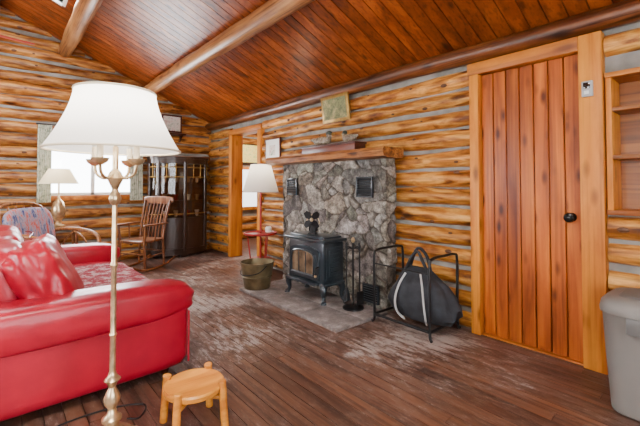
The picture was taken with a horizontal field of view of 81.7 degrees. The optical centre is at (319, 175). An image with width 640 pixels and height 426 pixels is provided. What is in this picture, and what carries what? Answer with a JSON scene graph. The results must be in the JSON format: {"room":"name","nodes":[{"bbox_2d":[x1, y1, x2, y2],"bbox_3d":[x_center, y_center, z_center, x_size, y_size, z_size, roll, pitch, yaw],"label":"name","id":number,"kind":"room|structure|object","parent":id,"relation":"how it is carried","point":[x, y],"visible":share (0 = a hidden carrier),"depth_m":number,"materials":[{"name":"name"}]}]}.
{"room":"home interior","nodes":[
{"label":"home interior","id":0,"kind":"room"},
{"bbox_2d":[0,6,210,259],"bbox_3d":[-4.331,-0.547,4.831,6.350,3.722,0.210,1,-2,-41],"label":"wall","id":1,"kind":"structure","parent":0,"point":[36,82],"depth_m":5.20,"materials":[{"name":"brown wood"}]},
{"bbox_2d":[51,126,129,200],"bbox_3d":[-3.418,-0.159,5.578,1.260,1.050,0.200,1,-2,-41],"label":"window","id":2,"kind":"structure","parent":1,"relation":"in","point":[92,195],"depth_m":5.51,"materials":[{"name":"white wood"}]},
{"bbox_2d":[161,114,181,132],"bbox_3d":[-2.516,-0.876,6.282,0.340,0.300,0.028,1,-2,-41],"label":"framed picture","id":3,"kind":"object","parent":1,"relation":"attached to","point":[173,123],"visible":0.76,"depth_m":6.29,"materials":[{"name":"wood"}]},
{"bbox_2d":[169,133,185,140],"bbox_3d":[-2.488,-0.652,6.243,0.420,0.110,0.130,1,-2,-41],"label":"wall shelf","id":4,"kind":"object","parent":1,"relation":"attached to","point":[177,134],"visible":0.56,"depth_m":6.30,"materials":[{"name":"red wood"}]},
{"bbox_3d":[-3.362,-0.696,5.527,1.400,0.019,0.090,1,-2,-41],"label":"curtain rod","id":5,"kind":"object","parent":1,"relation":"attached to","visible":0},
{"bbox_2d":[36,124,51,202],"bbox_3d":[-3.793,-0.162,5.094,0.160,1.070,0.036,1,-2,-41],"label":"curtain","id":6,"kind":"object","parent":5,"relation":"hanging from","point":[44,157],"visible":0.76,"depth_m":5.09,"materials":[{"name":"fabric"}]},
{"bbox_2d":[130,156,142,199],"bbox_3d":[-2.905,-0.142,5.863,0.190,1.070,0.036,1,-2,-41],"label":"curtain","id":7,"kind":"object","parent":5,"relation":"hanging from","point":[136,182],"visible":0.51,"depth_m":5.87,"materials":[{"name":"fabric"}]},
{"bbox_2d":[242,133,256,238],"bbox_3d":[-0.421,0.063,7.024,2.653,2.618,3.474,1,-2,-41],"label":"wall","id":8,"kind":"structure","parent":0,"point":[249,217],"depth_m":8.15,"materials":[{"name":"brown wood"}]},
{"bbox_2d":[242,166,256,209],"bbox_3d":[-1.397,0.286,8.237,0.970,0.940,0.105,1,-2,-41],"label":"window","id":9,"kind":"structure","parent":8,"relation":"in","point":[249,198],"depth_m":8.04,"materials":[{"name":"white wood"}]},
{"bbox_2d":[243,144,256,163],"bbox_3d":[-1.551,-0.469,8.075,0.440,0.420,0.030,1,-2,-41],"label":"poster","id":10,"kind":"object","parent":8,"relation":"attached to","point":[249,150],"visible":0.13,"depth_m":8.08,"materials":[{"name":"beige paper"}]},
{"bbox_2d":[0,0,623,122],"bbox_3d":[-1.497,-1.743,1.548,6.400,1.421,8.930,1,-2,-41],"label":"ceiling","id":11,"kind":"structure","parent":0,"point":[323,44],"depth_m":3.84,"materials":[{"name":"brown wood"}]},
{"bbox_2d":[0,35,34,44],"bbox_3d":[-3.229,-1.669,3.136,1.024,1.040,1.024,0,-2,-10],"label":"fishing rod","id":12,"kind":"object","parent":11,"relation":"hanging from","point":[2,36],"visible":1,"depth_m":3.54,"materials":[{"name":"brown wood"}]},
{"bbox_2d":[52,0,67,6],"bbox_3d":[-2.721,-2.143,3.753,0.380,0.274,1.410,1,-2,-41],"label":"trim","id":13,"kind":"structure","parent":11,"relation":"attached to","point":[59,2],"depth_m":4.34,"materials":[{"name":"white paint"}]},
{"bbox_2d":[58,0,102,56],"bbox_3d":[-0.869,-1.874,2.094,0.212,0.216,8.630,1,-2,-41],"label":"ceiling beam","id":14,"kind":"structure","parent":11,"relation":"attached to","point":[84,11],"depth_m":4.31,"materials":[{"name":"brown wood"}]},
{"bbox_2d":[143,0,313,92],"bbox_3d":[-0.052,-1.426,2.789,0.206,0.210,8.630,1,-2,-41],"label":"ceiling beam","id":15,"kind":"structure","parent":11,"relation":"attached to","point":[271,12],"depth_m":3.65,"materials":[{"name":"brown wood"}]},
{"bbox_2d":[205,0,639,130],"bbox_3d":[0.787,-0.964,3.504,0.154,0.155,8.631,1,-2,-41],"label":"log","id":16,"kind":"object","parent":11,"relation":"attached to","point":[624,12],"visible":0.97,"depth_m":2.92,"materials":[{"name":"brown wood"}]},
{"bbox_2d":[0,237,639,425],"bbox_3d":[-0.331,1.265,2.070,8.950,0.080,11.186,1,-2,-41],"label":"floor","id":17,"kind":"structure","parent":0,"point":[279,367],"depth_m":2.25,"materials":[{"name":"brown wood"}]},
{"bbox_2d":[0,202,100,244],"bbox_3d":[-3.098,0.793,4.206,0.821,0.978,0.738,0,-2,9],"label":"rattan armchair","id":18,"kind":"object","parent":17,"relation":"on","point":[38,219],"visible":0.38,"depth_m":4.25,"materials":[{"name":"fabric"}]},
{"bbox_2d":[54,224,79,243],"bbox_3d":[-3.509,0.994,4.980,0.440,0.616,0.400,1,-2,-41],"label":"side table","id":19,"kind":"object","parent":17,"relation":"on","point":[74,235],"visible":0.16,"depth_m":4.99,"materials":[{"name":"brown wood"}]},
{"bbox_2d":[38,168,78,226],"bbox_3d":[-3.504,0.294,4.962,0.450,0.780,0.450,1,-2,-41],"label":"table lamp","id":20,"kind":"object","parent":19,"relation":"on","point":[59,176],"visible":0.95,"depth_m":4.89,"materials":[{"name":"beige fabric"}]},
{"bbox_2d":[0,225,193,421],"bbox_3d":[-2.013,0.808,2.713,1.413,0.867,2.254,1,-2,-41],"label":"leather sofa","id":21,"kind":"object","parent":17,"relation":"on","point":[55,298],"visible":0.98,"depth_m":1.97,"materials":[{"name":"red leather"}]},
{"bbox_2d":[57,403,146,425],"bbox_3d":[-1.094,1.212,1.807,0.464,0.007,0.219,1,-2,-41],"label":"power cord","id":22,"kind":"object","parent":17,"relation":"on","point":[132,403],"visible":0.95,"depth_m":1.89,"materials":[{"name":"black plastic"}]},
{"bbox_2d":[39,82,180,425],"bbox_3d":[-0.915,0.418,1.644,0.549,1.589,0.549,0,-2,0],"label":"brass floor lamp","id":23,"kind":"object","parent":17,"relation":"on","point":[99,119],"visible":1,"depth_m":1.54,"materials":[{"name":"beige metal"}]},
{"bbox_2d":[117,196,175,271],"bbox_3d":[-2.502,0.805,5.230,0.541,1.001,0.812,0,-2,17],"label":"wooden rocking chair","id":24,"kind":"object","parent":17,"relation":"on","point":[157,200],"visible":0.93,"depth_m":5.34,"materials":[{"name":"brown wood"}]},
{"bbox_2d":[146,156,208,257],"bbox_3d":[-2.310,0.516,6.159,1.018,1.630,0.384,1,-2,-41],"label":"curio cabinet","id":25,"kind":"object","parent":17,"relation":"on","point":[184,179],"visible":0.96,"depth_m":5.99,"materials":[{"name":"brown wood"}]},
{"bbox_2d":[159,362,228,425],"bbox_3d":[-0.615,1.103,1.806,0.286,0.232,0.286,1,-2,-35],"label":"footstool","id":26,"kind":"object","parent":17,"relation":"on","point":[192,386],"visible":1,"depth_m":1.77,"materials":[{"name":"brown wood"}]},
{"bbox_2d":[243,164,278,258],"bbox_3d":[-0.781,0.564,4.864,0.478,1.454,0.478,1,-2,-41],"label":"lamp stand","id":27,"kind":"object","parent":17,"relation":"on","point":[260,177],"visible":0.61,"depth_m":4.75,"materials":[{"name":"red paint"}]},
{"bbox_2d":[239,279,387,332],"bbox_3d":[-0.143,1.254,3.726,0.638,0.028,1.568,1,-2,-41],"label":"hearth slab","id":28,"kind":"object","parent":17,"relation":"on","point":[301,301],"visible":0.85,"depth_m":3.51,"materials":[{"name":"grey stone"}]},
{"bbox_2d":[240,258,274,289],"bbox_3d":[-0.705,1.107,4.149,0.387,0.286,0.391,1,-2,-41],"label":"metal bucket","id":29,"kind":"object","parent":28,"relation":"on","point":[256,274],"visible":1,"depth_m":4.02,"materials":[{"name":"brown metal"}]},
{"bbox_2d":[284,231,346,305],"bbox_3d":[-0.071,0.932,3.829,0.392,0.643,0.648,1,-2,-41],"label":"wood stove","id":30,"kind":"object","parent":28,"relation":"on","point":[317,259],"visible":0.97,"depth_m":3.66,"materials":[{"name":"metal"}]},
{"bbox_2d":[304,211,319,234],"bbox_3d":[-0.076,0.491,3.860,0.181,0.241,0.090,-1,-2,24],"label":"fan","id":31,"kind":"object","parent":30,"relation":"on","point":[313,225],"visible":1,"depth_m":3.85,"materials":[{"name":"black metal"}]},
{"bbox_2d":[342,237,363,311],"bbox_3d":[0.308,0.904,3.443,0.200,0.655,0.200,0,-2,6],"label":"fireplace tool set","id":32,"kind":"object","parent":28,"relation":"on","point":[353,307],"visible":1,"depth_m":3.40,"materials":[{"name":"black metal"}]},
{"bbox_2d":[282,158,396,311],"bbox_3d":[0.117,0.567,4.067,0.164,1.420,1.680,1,-2,-41],"label":"stone fireplace","id":33,"kind":"object","parent":17,"relation":"on","point":[328,189],"visible":0.66,"depth_m":3.73,"materials":[{"name":"grey stone"}]},
{"bbox_2d":[286,178,297,194],"bbox_3d":[-0.338,0.137,4.465,0.023,0.200,0.200,1,-2,-41],"label":"vent","id":34,"kind":"object","parent":33,"relation":"attached to","point":[292,183],"visible":1,"depth_m":4.45,"materials":[{"name":"black metal"}]},
{"bbox_2d":[265,146,403,165],"bbox_3d":[0.038,-0.191,4.086,0.304,0.094,1.920,1,-2,-41],"label":"fireplace mantel","id":35,"kind":"object","parent":33,"relation":"on","point":[382,151],"visible":0.9,"depth_m":3.70,"materials":[{"name":"brown wood"}]},
{"bbox_2d":[301,141,366,153],"bbox_3d":[0.126,-0.286,4.051,0.180,0.092,0.870,1,-2,-41],"label":"wooden chest","id":36,"kind":"object","parent":35,"relation":"on","point":[350,145],"visible":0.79,"depth_m":3.90,"materials":[{"name":"red wood"}]},
{"bbox_2d":[311,131,334,145],"bbox_3d":[0.031,-0.411,4.167,0.346,0.162,0.121,-1,-2,39],"label":"duck decoy","id":37,"kind":"object","parent":36,"relation":"on","point":[320,140],"visible":0.97,"depth_m":4.10,"materials":[{"name":"paint"}]},
{"bbox_2d":[341,130,357,141],"bbox_3d":[0.302,-0.409,3.853,0.104,0.140,0.299,1,-2,-31],"label":"duck decoy","id":38,"kind":"object","parent":36,"relation":"on","point":[346,137],"visible":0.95,"depth_m":3.79,"materials":[{"name":"paint"}]},
{"bbox_2d":[356,177,372,197],"bbox_3d":[0.430,0.114,3.577,0.023,0.200,0.210,1,-2,-41],"label":"vent","id":39,"kind":"object","parent":33,"relation":"attached to","point":[364,185],"visible":1,"depth_m":3.57,"materials":[{"name":"black metal"}]},
{"bbox_2d":[362,282,379,304],"bbox_3d":[0.479,1.117,3.494,0.023,0.170,0.200,1,-2,-41],"label":"vent","id":40,"kind":"object","parent":33,"relation":"attached to","point":[367,289],"visible":0.91,"depth_m":3.50,"materials":[{"name":"black metal"}]},
{"bbox_2d":[371,244,460,342],"bbox_3d":[0.793,0.938,3.095,0.440,0.626,0.594,1,-2,-41],"label":"rack","id":41,"kind":"object","parent":17,"relation":"on","point":[429,331],"visible":0.81,"depth_m":3.01,"materials":[{"name":"black metal"}]},
{"bbox_2d":[388,247,462,326],"bbox_3d":[0.846,0.883,3.009,0.366,0.579,0.616,1,-2,-41],"label":"bag","id":42,"kind":"object","parent":41,"relation":"hanging from","point":[408,296],"visible":0.94,"depth_m":2.90,"materials":[{"name":"grey fabric"}]},
{"bbox_2d":[599,287,639,421],"bbox_3d":[1.699,0.921,1.922,0.405,0.600,0.360,1,-2,-41],"label":"waste bin","id":43,"kind":"object","parent":17,"relation":"on","point":[620,307],"visible":1,"depth_m":1.86,"materials":[{"name":"grey plastic"}]},
{"bbox_2d":[208,21,639,328],"bbox_3d":[0.832,0.113,3.548,0.197,2.300,8.880,1,-2,-41],"label":"wall","id":44,"kind":"structure","parent":0,"point":[427,116],"depth_m":3.34,"materials":[{"name":"brown wood"}]},
{"bbox_2d":[228,135,242,256],"bbox_3d":[-1.398,0.338,6.126,0.210,1.985,0.095,1,-2,-41],"label":"trim","id":45,"kind":"structure","parent":44,"relation":"attached to","point":[235,201],"depth_m":6.08,"materials":[{"name":"brown wood"}]},
{"bbox_2d":[229,123,262,135],"bbox_3d":[-1.108,-0.705,5.818,0.210,0.085,0.980,1,-2,-41],"label":"trim","id":46,"kind":"structure","parent":44,"relation":"attached to","point":[248,130],"depth_m":5.75,"materials":[{"name":"brown wood"}]},
{"bbox_2d":[257,129,264,255],"bbox_3d":[-0.817,0.320,5.455,0.210,1.985,0.090,1,-2,-41],"label":"trim","id":47,"kind":"structure","parent":44,"relation":"attached to","point":[260,141],"depth_m":5.39,"materials":[{"name":"brown wood"}]},
{"bbox_2d":[266,137,280,157],"bbox_3d":[-0.652,-0.346,5.132,0.026,0.340,0.360,1,-2,-41],"label":"framed certificate","id":48,"kind":"object","parent":44,"relation":"attached to","point":[273,145],"visible":0.7,"depth_m":5.10,"materials":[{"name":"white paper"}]},
{"bbox_2d":[321,92,350,123],"bbox_3d":[0.172,-0.751,4.163,0.064,0.299,0.440,1,-2,-41],"label":"framed painting","id":49,"kind":"object","parent":44,"relation":"attached to","point":[335,108],"visible":1,"depth_m":4.13,"materials":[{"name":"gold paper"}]},
{"bbox_2d":[469,74,483,334],"bbox_3d":[1.267,0.223,2.967,0.115,2.050,0.072,1,-2,-41],"label":"trim","id":50,"kind":"structure","parent":44,"relation":"attached to","point":[475,93],"depth_m":2.93,"materials":[{"name":"brown wood"}]},
{"bbox_2d":[467,37,577,76],"bbox_3d":[1.481,-0.856,2.747,0.115,0.095,0.758,1,-2,-41],"label":"trim","id":51,"kind":"structure","parent":44,"relation":"attached to","point":[567,47],"depth_m":2.66,"materials":[{"name":"brown wood"}]},
{"bbox_2d":[481,54,583,361],"bbox_3d":[1.494,0.212,2.675,0.134,2.033,0.668,1,-2,-41],"label":"door","id":52,"kind":"structure","parent":44,"relation":"in","point":[532,255],"depth_m":2.65,"materials":[{"name":"brown wood"}]},
{"bbox_2d":[482,332,583,365],"bbox_3d":[1.534,1.235,2.681,0.130,0.011,0.671,1,-2,-41],"label":"trim","id":53,"kind":"structure","parent":44,"relation":"attached to","point":[484,333],"depth_m":2.61,"materials":[{"name":"brown wood"}]},
{"bbox_2d":[581,80,592,96],"bbox_3d":[1.710,-0.553,2.367,0.027,0.100,0.060,1,-2,-41],"label":"light switch","id":54,"kind":"object","parent":44,"relation":"attached to","point":[586,86],"visible":1,"depth_m":2.36,"materials":[{"name":"grey"}]},
{"bbox_2d":[578,30,608,374],"bbox_3d":[1.771,0.160,2.386,0.115,2.145,0.127,1,-2,-41],"label":"trim","id":55,"kind":"structure","parent":44,"relation":"attached to","point":[591,56],"depth_m":2.34,"materials":[{"name":"brown wood"}]},
{"bbox_2d":[604,67,639,215],"bbox_3d":[2.166,-0.204,2.061,0.265,0.885,0.875,1,-2,-41],"label":"shelf niche","id":56,"kind":"object","parent":44,"relation":"attached to","point":[622,87],"visible":1,"depth_m":2.38,"materials":[{"name":"brown wood"}]}
]}

